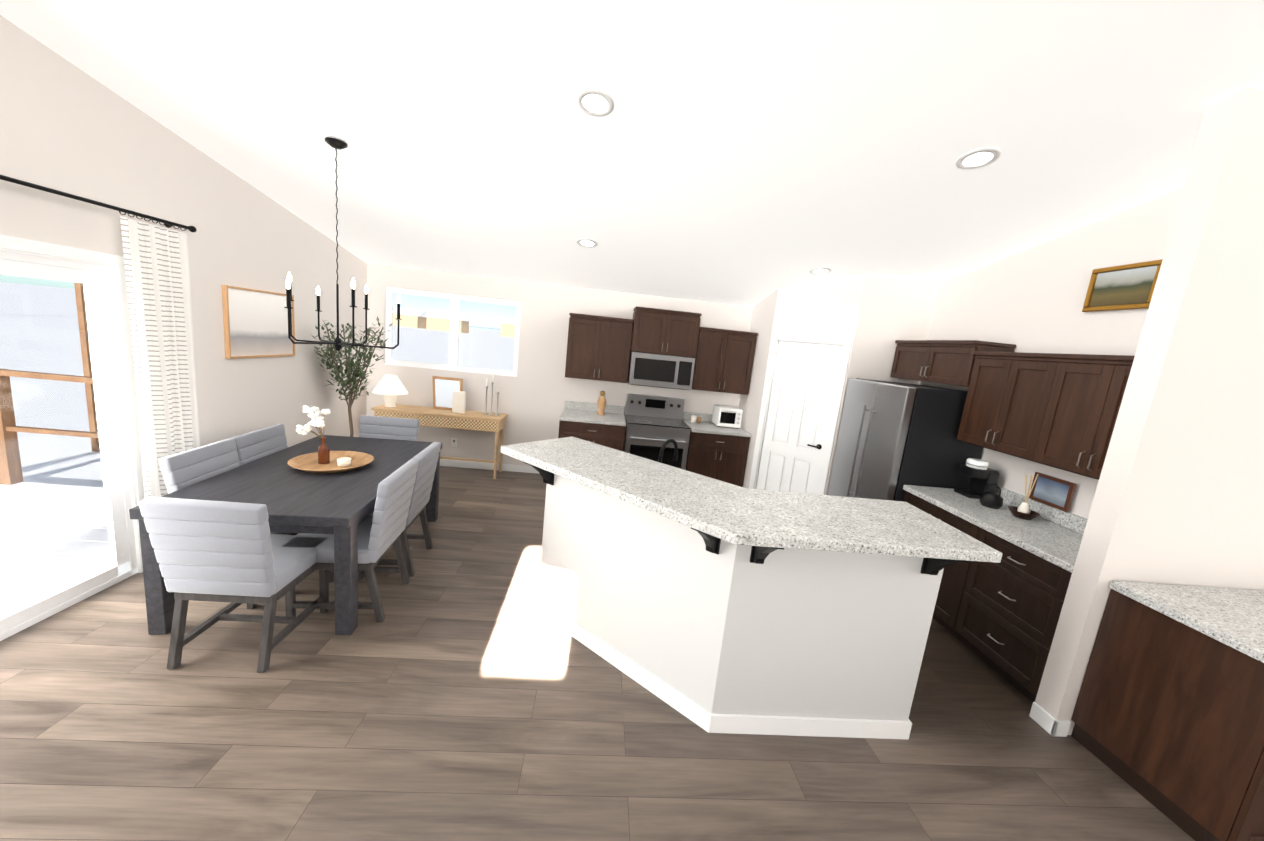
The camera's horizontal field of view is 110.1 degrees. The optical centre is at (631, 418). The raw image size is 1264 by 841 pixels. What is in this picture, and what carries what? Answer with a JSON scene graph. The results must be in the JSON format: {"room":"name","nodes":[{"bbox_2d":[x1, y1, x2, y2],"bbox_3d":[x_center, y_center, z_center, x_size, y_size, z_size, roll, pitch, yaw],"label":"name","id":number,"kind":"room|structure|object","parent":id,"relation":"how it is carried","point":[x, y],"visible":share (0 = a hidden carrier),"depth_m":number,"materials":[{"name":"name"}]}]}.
{"room":"kitchen","nodes":[
{"label":"kitchen","id":0,"kind":"room"},
{"bbox_2d":[0,15,366,498],"bbox_3d":[-3.074,-0.845,1.682,0.120,4.150,7.820,5,10,-5],"label":"wall","id":1,"kind":"structure","parent":0,"point":[66,126],"depth_m":3.13,"materials":[{"name":"white paint"}]},
{"bbox_2d":[0,235,144,640],"bbox_3d":[-3.166,0.187,1.888,0.114,2.040,1.960,5,10,-5],"label":"sliding glass door","id":2,"kind":"structure","parent":1,"relation":"in","point":[96,275],"depth_m":2.64,"materials":[{"name":"glass"}]},
{"bbox_2d":[0,175,196,231],"bbox_3d":[-2.944,-1.056,1.669,0.095,0.048,2.784,5,10,-5],"label":"curtain rod","id":3,"kind":"object","parent":1,"relation":"attached to","point":[168,224],"visible":1,"depth_m":2.46,"materials":[{"name":"black metal"}]},
{"bbox_2d":[120,216,199,497],"bbox_3d":[-3.105,-0.111,2.954,0.070,2.242,0.410,5,10,-5],"label":"curtain","id":4,"kind":"object","parent":3,"relation":"hanging from","point":[156,264],"visible":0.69,"depth_m":2.87,"materials":[{"name":"white fabric"}]},
{"bbox_2d":[222,285,294,358],"bbox_3d":[-3.166,-0.806,3.784,0.032,0.560,0.750,5,10,-5],"label":"art","id":5,"kind":"object","parent":1,"relation":"attached to","point":[255,323],"visible":0.81,"depth_m":3.70,"materials":[{"name":"brown wood"}]},
{"bbox_2d":[0,466,1194,840],"bbox_3d":[0.843,1.592,2.360,8.440,0.060,7.820,5,10,-5],"label":"floor","id":6,"kind":"structure","parent":0,"point":[464,690],"depth_m":2.03,"materials":[{"name":"brown wood"}]},
{"bbox_2d":[158,439,297,534],"bbox_3d":[-2.545,0.652,2.950,0.616,0.908,0.526,4,10,-8],"label":"chair","id":7,"kind":"object","parent":6,"relation":"on","point":[183,469],"visible":0.23,"depth_m":2.78,"materials":[{"name":"fabric"}]},
{"bbox_2d":[138,496,328,672],"bbox_3d":[-2.073,0.790,2.421,0.526,0.908,0.616,5,10,-5],"label":"chair","id":8,"kind":"object","parent":6,"relation":"on","point":[236,554],"visible":0.98,"depth_m":2.16,"materials":[{"name":"fabric"}]},
{"bbox_2d":[229,424,287,465],"bbox_3d":[-2.616,0.556,3.477,0.616,0.908,0.526,4,10,-8],"label":"chair","id":9,"kind":"object","parent":6,"relation":"on","point":[257,444],"visible":0.17,"depth_m":3.33,"materials":[{"name":"fabric"}]},
{"bbox_2d":[129,435,441,634],"bbox_3d":[-2.222,0.712,3.271,1.048,0.743,1.780,4,10,-8],"label":"dining table","id":10,"kind":"object","parent":6,"relation":"on","point":[340,506],"visible":0.54,"depth_m":2.60,"materials":[{"name":"black wood"}]},
{"bbox_2d":[287,405,373,473],"bbox_3d":[-2.165,0.130,3.193,0.523,0.435,0.523,5,10,-5],"label":"centerpiece","id":11,"kind":"object","parent":10,"relation":"on","point":[324,459],"visible":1,"depth_m":3.18,"materials":[{"name":"brown wood"}]},
{"bbox_2d":[282,459,418,621],"bbox_3d":[-1.783,0.752,2.825,0.616,0.908,0.526,4,10,-8],"label":"chair","id":12,"kind":"object","parent":6,"relation":"on","point":[381,531],"visible":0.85,"depth_m":2.68,"materials":[{"name":"fabric"}]},
{"bbox_2d":[313,315,392,436],"bbox_3d":[-2.911,-0.151,4.615,0.768,1.850,0.706,5,10,-5],"label":"tree","id":13,"kind":"object","parent":6,"relation":"on","point":[352,381],"visible":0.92,"depth_m":4.55,"materials":[{"name":"green plant"}]},
{"bbox_2d":[333,442,440,576],"bbox_3d":[-1.853,0.657,3.342,0.616,0.908,0.526,4,10,-8],"label":"chair","id":14,"kind":"object","parent":6,"relation":"on","point":[427,457],"visible":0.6,"depth_m":3.28,"materials":[{"name":"fabric"}]},
{"bbox_2d":[359,415,419,440],"bbox_3d":[-2.344,0.484,4.068,0.526,0.908,0.616,4,10,-8],"label":"chair","id":15,"kind":"object","parent":6,"relation":"on","point":[379,427],"visible":0.15,"depth_m":4.24,"materials":[{"name":"fabric"}]},
{"bbox_2d":[371,403,507,478],"bbox_3d":[-2.402,0.290,5.563,1.530,0.775,0.386,5,10,-5],"label":"console table","id":16,"kind":"object","parent":6,"relation":"on","point":[466,420],"visible":0.65,"depth_m":5.38,"materials":[{"name":"brown wood"}]},
{"bbox_2d":[372,375,407,406],"bbox_3d":[-2.953,-0.332,5.402,0.390,0.385,0.390,5,10,-5],"label":"table lamp","id":17,"kind":"object","parent":16,"relation":"on","point":[390,387],"visible":1,"depth_m":5.31,"materials":[{"name":"white fabric"}]},
{"bbox_2d":[432,376,465,413],"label":"picture frame","id":18,"kind":"object","parent":16,"relation":"on","point":[449,393],"depth_m":5.50,"materials":[{"name":"brown wood"}]},
{"bbox_2d":[483,374,498,415],"label":"candle holders","id":19,"kind":"object","parent":16,"relation":"on","point":[485,413],"depth_m":5.52,"materials":[{"name":"silver metal"}]},
{"bbox_2d":[558,422,625,450],"bbox_3d":[-0.527,0.430,5.596,0.785,0.869,0.636,5,10,-5],"label":"base cabinet","id":20,"kind":"object","parent":6,"relation":"on","point":[613,437],"depth_m":5.24,"materials":[{"name":"brown wood"}]},
{"bbox_2d":[559,410,625,425],"bbox_3d":[-0.480,-0.016,5.511,0.785,0.042,0.656,5,10,-5],"label":"countertop","id":21,"kind":"structure","parent":20,"relation":"on","point":[567,415],"depth_m":5.30,"materials":[{"name":"grey stone"}]},
{"bbox_2d":[597,391,605,414],"bbox_3d":[-0.380,-0.196,5.570,0.116,0.310,0.113,5,10,-5],"label":"bottle","id":22,"kind":"object","parent":21,"relation":"on","point":[601,402],"visible":1,"depth_m":5.54,"materials":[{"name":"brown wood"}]},
{"bbox_2d":[623,393,690,469],"bbox_3d":[0.275,0.344,5.589,0.760,1.178,0.720,5,10,-5],"label":"range","id":23,"kind":"object","parent":6,"relation":"on","point":[654,424],"visible":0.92,"depth_m":5.31,"materials":[{"name":"silver metal"}]},
{"bbox_2d":[685,422,749,486],"bbox_3d":[1.011,0.568,5.719,0.733,0.869,0.636,5,10,-5],"label":"base cabinet","id":24,"kind":"object","parent":6,"relation":"on","point":[721,457],"depth_m":5.39,"materials":[{"name":"brown wood"}]},
{"bbox_2d":[682,418,749,437],"bbox_3d":[1.058,0.123,5.634,0.733,0.042,0.656,5,10,-5],"label":"countertop","id":25,"kind":"structure","parent":24,"relation":"on","point":[703,427],"depth_m":5.38,"materials":[{"name":"grey stone"}]},
{"bbox_2d":[691,415,701,422],"bbox_3d":[0.833,0.014,5.736,0.152,0.090,0.121,5,10,-5],"label":"mug","id":26,"kind":"object","parent":25,"relation":"on","point":[694,419],"visible":1,"depth_m":5.69,"materials":[{"name":"beige ceramic"}]},
{"bbox_2d":[712,404,742,428],"bbox_3d":[1.226,-0.020,5.693,0.300,0.250,0.341,5,10,-5],"label":"toaster oven","id":27,"kind":"object","parent":25,"relation":"on","point":[726,416],"visible":1,"depth_m":5.56,"materials":[{"name":"white plastic"}]},
{"bbox_2d":[534,532,964,739],"bbox_3d":[0.361,0.899,2.683,2.145,1.095,1.639,5,10,-5],"label":"kitchen island","id":28,"kind":"object","parent":6,"relation":"on","point":[708,604],"depth_m":2.17,"materials":[{"name":"grey paint"}]},
{"bbox_2d":[501,436,1001,562],"bbox_3d":[0.352,0.349,2.488,2.292,0.046,1.516,5,10,-5],"label":"island countertop","id":29,"kind":"structure","parent":28,"relation":"on","point":[593,489],"depth_m":2.18,"materials":[{"name":"grey stone"}]},
{"bbox_2d":[827,378,982,500],"bbox_3d":[2.467,0.537,4.174,0.814,1.713,0.905,5,10,-5],"label":"refrigerator","id":30,"kind":"object","parent":6,"relation":"on","point":[893,438],"visible":0.56,"depth_m":3.72,"materials":[{"name":"silver metal"}]},
{"bbox_2d":[903,492,965,624],"bbox_3d":[2.576,1.116,3.429,0.626,0.870,0.742,5,10,-5],"label":"base cabinet","id":31,"kind":"object","parent":6,"relation":"on","point":[947,581],"depth_m":3.24,"materials":[{"name":"brown wood"}]},
{"bbox_2d":[942,524,1071,701],"bbox_3d":[2.617,1.227,2.794,0.626,0.870,0.672,5,10,-5],"label":"base cabinet","id":32,"kind":"object","parent":6,"relation":"on","point":[1007,612],"depth_m":2.71,"materials":[{"name":"brown wood"}]},
{"bbox_2d":[903,485,1082,571],"bbox_3d":[2.632,0.720,3.055,0.646,0.042,1.358,5,10,-5],"label":"countertop","id":33,"kind":"structure","parent":32,"relation":"on","point":[1057,545],"depth_m":2.92,"materials":[{"name":"grey stone"}]},
{"bbox_2d":[954,458,999,498],"bbox_3d":[2.768,0.480,3.540,0.210,0.295,0.160,5,10,-5],"label":"coffee maker","id":34,"kind":"object","parent":33,"relation":"on","point":[980,473],"visible":0.88,"depth_m":3.48,"materials":[{"name":"black plastic"}]},
{"bbox_2d":[979,483,1000,508],"bbox_3d":[2.693,0.573,3.296,0.138,0.180,0.138,3,10,-16],"label":"kettle","id":35,"kind":"object","parent":33,"relation":"on","point":[993,500],"depth_m":3.26,"materials":[{"name":"black metal"}]},
{"bbox_2d":[998,473,1039,519],"bbox_3d":[2.773,0.539,3.092,0.176,0.329,0.173,5,10,-5],"label":"decorative bowl","id":36,"kind":"object","parent":33,"relation":"on","point":[1024,512],"depth_m":3.08,"materials":[{"name":"brown wood"}]},
{"bbox_2d":[1071,591,1263,840],"bbox_3d":[2.865,1.380,2.043,0.926,0.870,0.616,5,10,-5],"label":"base cabinet","id":37,"kind":"object","parent":6,"relation":"on","point":[1167,718],"depth_m":1.95,"materials":[{"name":"brown wood"}]},
{"bbox_2d":[1109,580,1263,663],"bbox_3d":[3.097,0.951,1.973,1.340,0.042,0.636,5,10,-5],"label":"countertop","id":38,"kind":"structure","parent":37,"relation":"on","point":[1232,617],"depth_m":2.03,"materials":[{"name":"grey stone"}]},
{"bbox_2d":[366,264,840,465],"bbox_3d":[-0.129,-1.222,5.721,6.300,4.150,0.120,5,10,-5],"label":"wall","id":39,"kind":"structure","parent":0,"point":[537,392],"depth_m":5.67,"materials":[{"name":"white paint"}]},
{"bbox_2d":[384,287,520,376],"bbox_3d":[-2.260,-1.082,5.598,1.653,0.956,0.093,5,10,-5],"label":"window","id":40,"kind":"structure","parent":39,"relation":"in","point":[453,329],"depth_m":5.59,"materials":[{"name":"white plastic"}]},
{"bbox_2d":[451,438,456,446],"bbox_3d":[-2.332,0.321,5.785,0.070,0.115,0.008,5,10,-5],"label":"electrical outlet","id":41,"kind":"object","parent":39,"relation":"attached to","point":[453,442],"visible":1,"depth_m":5.78,"materials":[{"name":"white plastic"}]},
{"bbox_2d":[440,459,539,473],"bbox_3d":[-2.211,0.610,5.842,2.450,0.092,0.013,5,10,-5],"label":"baseboard","id":42,"kind":"structure","parent":39,"relation":"attached to","point":[443,462],"depth_m":5.86,"materials":[{"name":"white wood"}]},
{"bbox_2d":[565,314,605,380],"bbox_3d":[-0.575,-0.872,5.510,0.443,0.742,0.351,5,10,-5],"label":"upper cabinet","id":43,"kind":"object","parent":39,"relation":"attached to","point":[599,348],"depth_m":5.34,"materials":[{"name":"brown wood"}]},
{"bbox_2d":[602,318,633,382],"bbox_3d":[-0.252,-0.843,5.536,0.443,0.742,0.351,5,10,-5],"label":"upper cabinet","id":44,"kind":"object","parent":39,"relation":"attached to","point":[615,368],"depth_m":5.38,"materials":[{"name":"brown wood"}]},
{"bbox_2d":[566,402,712,421],"bbox_3d":[0.264,-0.073,5.871,2.308,0.103,0.022,5,10,-5],"label":"backsplash","id":45,"kind":"structure","parent":39,"relation":"attached to","point":[569,405],"depth_m":5.81,"materials":[{"name":"grey stone"}]},
{"bbox_2d":[630,306,673,354],"bbox_3d":[0.231,-1.069,5.512,0.459,0.502,0.381,5,10,-5],"label":"upper cabinet","id":46,"kind":"object","parent":39,"relation":"attached to","point":[653,330],"depth_m":5.33,"materials":[{"name":"brown wood"}]},
{"bbox_2d":[627,351,694,389],"bbox_3d":[0.356,-0.601,5.569,0.780,0.396,0.442,5,10,-5],"label":"microwave","id":47,"kind":"object","parent":46,"relation":"attached to","point":[660,370],"visible":1,"depth_m":5.40,"materials":[{"name":"silver metal"}]},
{"bbox_2d":[670,314,701,357],"bbox_3d":[0.570,-1.038,5.539,0.459,0.502,0.381,5,10,-5],"label":"upper cabinet","id":48,"kind":"object","parent":39,"relation":"attached to","point":[687,329],"depth_m":5.37,"materials":[{"name":"brown wood"}]},
{"bbox_2d":[692,330,733,392],"bbox_3d":[0.985,-0.732,5.634,0.421,0.742,0.351,5,10,-5],"label":"upper cabinet","id":49,"kind":"object","parent":39,"relation":"attached to","point":[715,347],"depth_m":5.47,"materials":[{"name":"brown wood"}]},
{"bbox_2d":[726,330,757,394],"bbox_3d":[1.286,-0.705,5.658,0.421,0.742,0.351,5,10,-5],"label":"upper cabinet","id":50,"kind":"object","parent":39,"relation":"attached to","point":[741,362],"depth_m":5.50,"materials":[{"name":"brown wood"}]},
{"bbox_2d":[0,0,1263,306],"bbox_3d":[1.171,-1.578,1.825,8.440,1.520,7.820,5,10,-5],"label":"ceiling","id":51,"kind":"structure","parent":0,"point":[744,152],"depth_m":2.36,"materials":[{"name":"white paint"}]},
{"bbox_2d":[284,137,401,350],"bbox_3d":[-1.930,-1.111,2.905,0.671,1.338,0.664,5,10,-5],"label":"chandelier","id":52,"kind":"object","parent":51,"relation":"hanging from","point":[336,144],"visible":1,"depth_m":2.94,"materials":[{"name":"black metal"}]},
{"bbox_2d":[576,238,597,247],"bbox_3d":[-0.419,-1.633,4.115,0.200,0.041,0.197,5,10,-5],"label":"recessed light","id":53,"kind":"object","parent":51,"relation":"in","point":[587,242],"visible":1,"depth_m":4.11,"materials":[{"name":"white plastic"}]},
{"bbox_2d":[576,88,613,116],"bbox_3d":[-0.191,-1.631,2.286,0.200,0.041,0.197,5,10,-5],"label":"recessed light","id":54,"kind":"object","parent":51,"relation":"in","point":[595,102],"visible":1,"depth_m":2.28,"materials":[{"name":"white plastic"}]},
{"bbox_2d":[810,267,831,274],"bbox_3d":[1.834,-1.431,4.295,0.200,0.041,0.197,5,10,-5],"label":"recessed light","id":55,"kind":"object","parent":51,"relation":"in","point":[820,270],"visible":1,"depth_m":4.29,"materials":[{"name":"white plastic"}]},
{"bbox_2d":[956,147,1000,169],"bbox_3d":[1.921,-1.442,2.454,0.200,0.041,0.197,5,10,-5],"label":"recessed light","id":56,"kind":"object","parent":51,"relation":"in","point":[979,158],"visible":1,"depth_m":2.45,"materials":[{"name":"white plastic"}]},
{"bbox_2d":[738,275,939,494],"bbox_3d":[2.251,-0.876,5.130,1.366,4.150,1.460,5,10,-5],"label":"wall","id":57,"kind":"structure","parent":0,"point":[874,318],"depth_m":4.47,"materials":[{"name":"white paint"}]},
{"bbox_2d":[756,341,842,493],"bbox_3d":[1.814,0.188,4.910,0.499,2.022,0.550,5,10,-5],"label":"pantry door","id":58,"kind":"structure","parent":57,"relation":"in","point":[804,382],"depth_m":4.85,"materials":[{"name":"white paint"}]},
{"bbox_2d":[749,333,851,494],"bbox_3d":[1.820,0.155,4.908,0.859,2.112,0.116,15,13,43],"label":"door frame","id":59,"kind":"structure","parent":57,"relation":"attached to","point":[845,343],"depth_m":4.70,"materials":[{"name":"white wood"}]},
{"bbox_2d":[919,188,1182,518],"bbox_3d":[3.061,-0.612,4.059,0.120,4.150,3.760,5,10,-5],"label":"wall","id":60,"kind":"structure","parent":0,"point":[1031,300],"depth_m":3.21,"materials":[{"name":"white paint"}]},
{"bbox_2d":[890,340,925,379],"bbox_3d":[2.813,-0.523,4.203,0.326,0.337,0.532,5,10,-5],"label":"upper cabinet","id":61,"kind":"object","parent":60,"relation":"attached to","point":[907,361],"depth_m":4.25,"materials":[{"name":"brown wood"}]},
{"bbox_2d":[918,340,1017,386],"bbox_3d":[2.840,-0.449,3.780,0.326,0.337,0.533,5,10,-5],"label":"upper cabinet","id":62,"kind":"object","parent":60,"relation":"attached to","point":[943,362],"depth_m":3.73,"materials":[{"name":"brown wood"}]},
{"bbox_2d":[957,352,1001,446],"bbox_3d":[2.844,-0.114,3.357,0.326,0.681,0.384,5,10,-5],"label":"upper cabinet","id":63,"kind":"object","parent":60,"relation":"attached to","point":[983,372],"depth_m":3.42,"materials":[{"name":"brown wood"}]},
{"bbox_2d":[982,356,1045,456],"bbox_3d":[2.862,-0.063,3.067,0.326,0.681,0.442,5,10,-5],"label":"upper cabinet","id":64,"kind":"object","parent":60,"relation":"attached to","point":[1016,386],"depth_m":3.13,"materials":[{"name":"brown wood"}]},
{"bbox_2d":[995,487,1086,535],"bbox_3d":[2.949,0.677,3.068,0.022,0.102,1.358,5,10,-5],"label":"backsplash","id":65,"kind":"structure","parent":60,"relation":"attached to","point":[1067,519],"depth_m":3.11,"materials":[{"name":"grey stone"}]},
{"bbox_2d":[1029,472,1075,511],"bbox_3d":[2.938,0.512,3.093,0.018,0.200,0.270,5,10,-5],"label":"picture","id":66,"kind":"object","parent":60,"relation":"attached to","point":[1054,492],"visible":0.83,"depth_m":3.08,"materials":[{"name":"brown wood"}]},
{"bbox_2d":[1018,356,1101,471],"bbox_3d":[2.883,-0.007,2.748,0.326,0.681,0.442,5,10,-5],"label":"upper cabinet","id":67,"kind":"object","parent":60,"relation":"attached to","point":[1058,411],"depth_m":2.81,"materials":[{"name":"brown wood"}]},
{"bbox_2d":[1070,356,1133,479],"bbox_3d":[2.901,0.044,2.458,0.326,0.681,0.384,5,10,-5],"label":"upper cabinet","id":68,"kind":"object","parent":60,"relation":"attached to","point":[1106,396],"depth_m":2.57,"materials":[{"name":"brown wood"}]},
{"bbox_2d":[1082,259,1162,311],"bbox_3d":[3.104,-0.828,2.797,0.030,0.280,0.390,5,10,-5],"label":"picture","id":69,"kind":"object","parent":60,"relation":"attached to","point":[1126,287],"visible":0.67,"depth_m":2.79,"materials":[{"name":"gold metal"}]},
{"bbox_2d":[1035,87,1263,734],"bbox_3d":[3.859,-0.216,2.205,2.798,4.150,0.120,5,10,-5],"label":"wall","id":70,"kind":"structure","parent":0,"point":[1178,499],"depth_m":2.12,"materials":[{"name":"white paint"}]},
{"label":"outside","id":71,"kind":"structure","parent":0,"visible":0},
{"bbox_2d":[0,282,514,486],"bbox_3d":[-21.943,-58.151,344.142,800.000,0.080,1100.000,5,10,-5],"label":"ground","id":72,"kind":"structure","parent":71,"point":[67,319],"depth_m":13.81,"materials":[{"name":"white"}]},
{"bbox_2d":[0,283,111,615],"bbox_3d":[-5.033,-0.670,2.676,3.578,3.720,6.320,5,10,-5],"label":"deck","id":73,"kind":"object","parent":72,"relation":"on","point":[74,514],"depth_m":3.51,"materials":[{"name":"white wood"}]},
{"bbox_2d":[393,307,424,328],"bbox_3d":[-74.921,-33.618,148.475,9.965,6.035,10.395,5,10,-5],"label":"house","id":74,"kind":"structure","parent":72,"relation":"on","point":[406,312],"materials":[{"name":"beige"}]},
{"bbox_2d":[424,309,470,332],"bbox_3d":[-58.251,-30.745,140.214,11.215,6.519,9.072,5,10,-5],"label":"house","id":75,"kind":"structure","parent":72,"relation":"on","point":[431,314],"materials":[{"name":"beige"}]},
{"bbox_2d":[500,317,515,337],"bbox_3d":[-42.520,-33.496,164.562,10.890,7.038,11.680,5,10,-5],"label":"house","id":76,"kind":"structure","parent":72,"relation":"on","point":[506,324],"materials":[{"name":"beige"}]},
{"bbox_2d":[404,308,501,329],"bbox_3d":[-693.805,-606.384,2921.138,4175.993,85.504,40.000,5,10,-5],"label":"mountains","id":77,"kind":"structure","parent":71,"point":[492,325],"depth_m":2884.52,"materials":[{"name":"white"}]}
]}

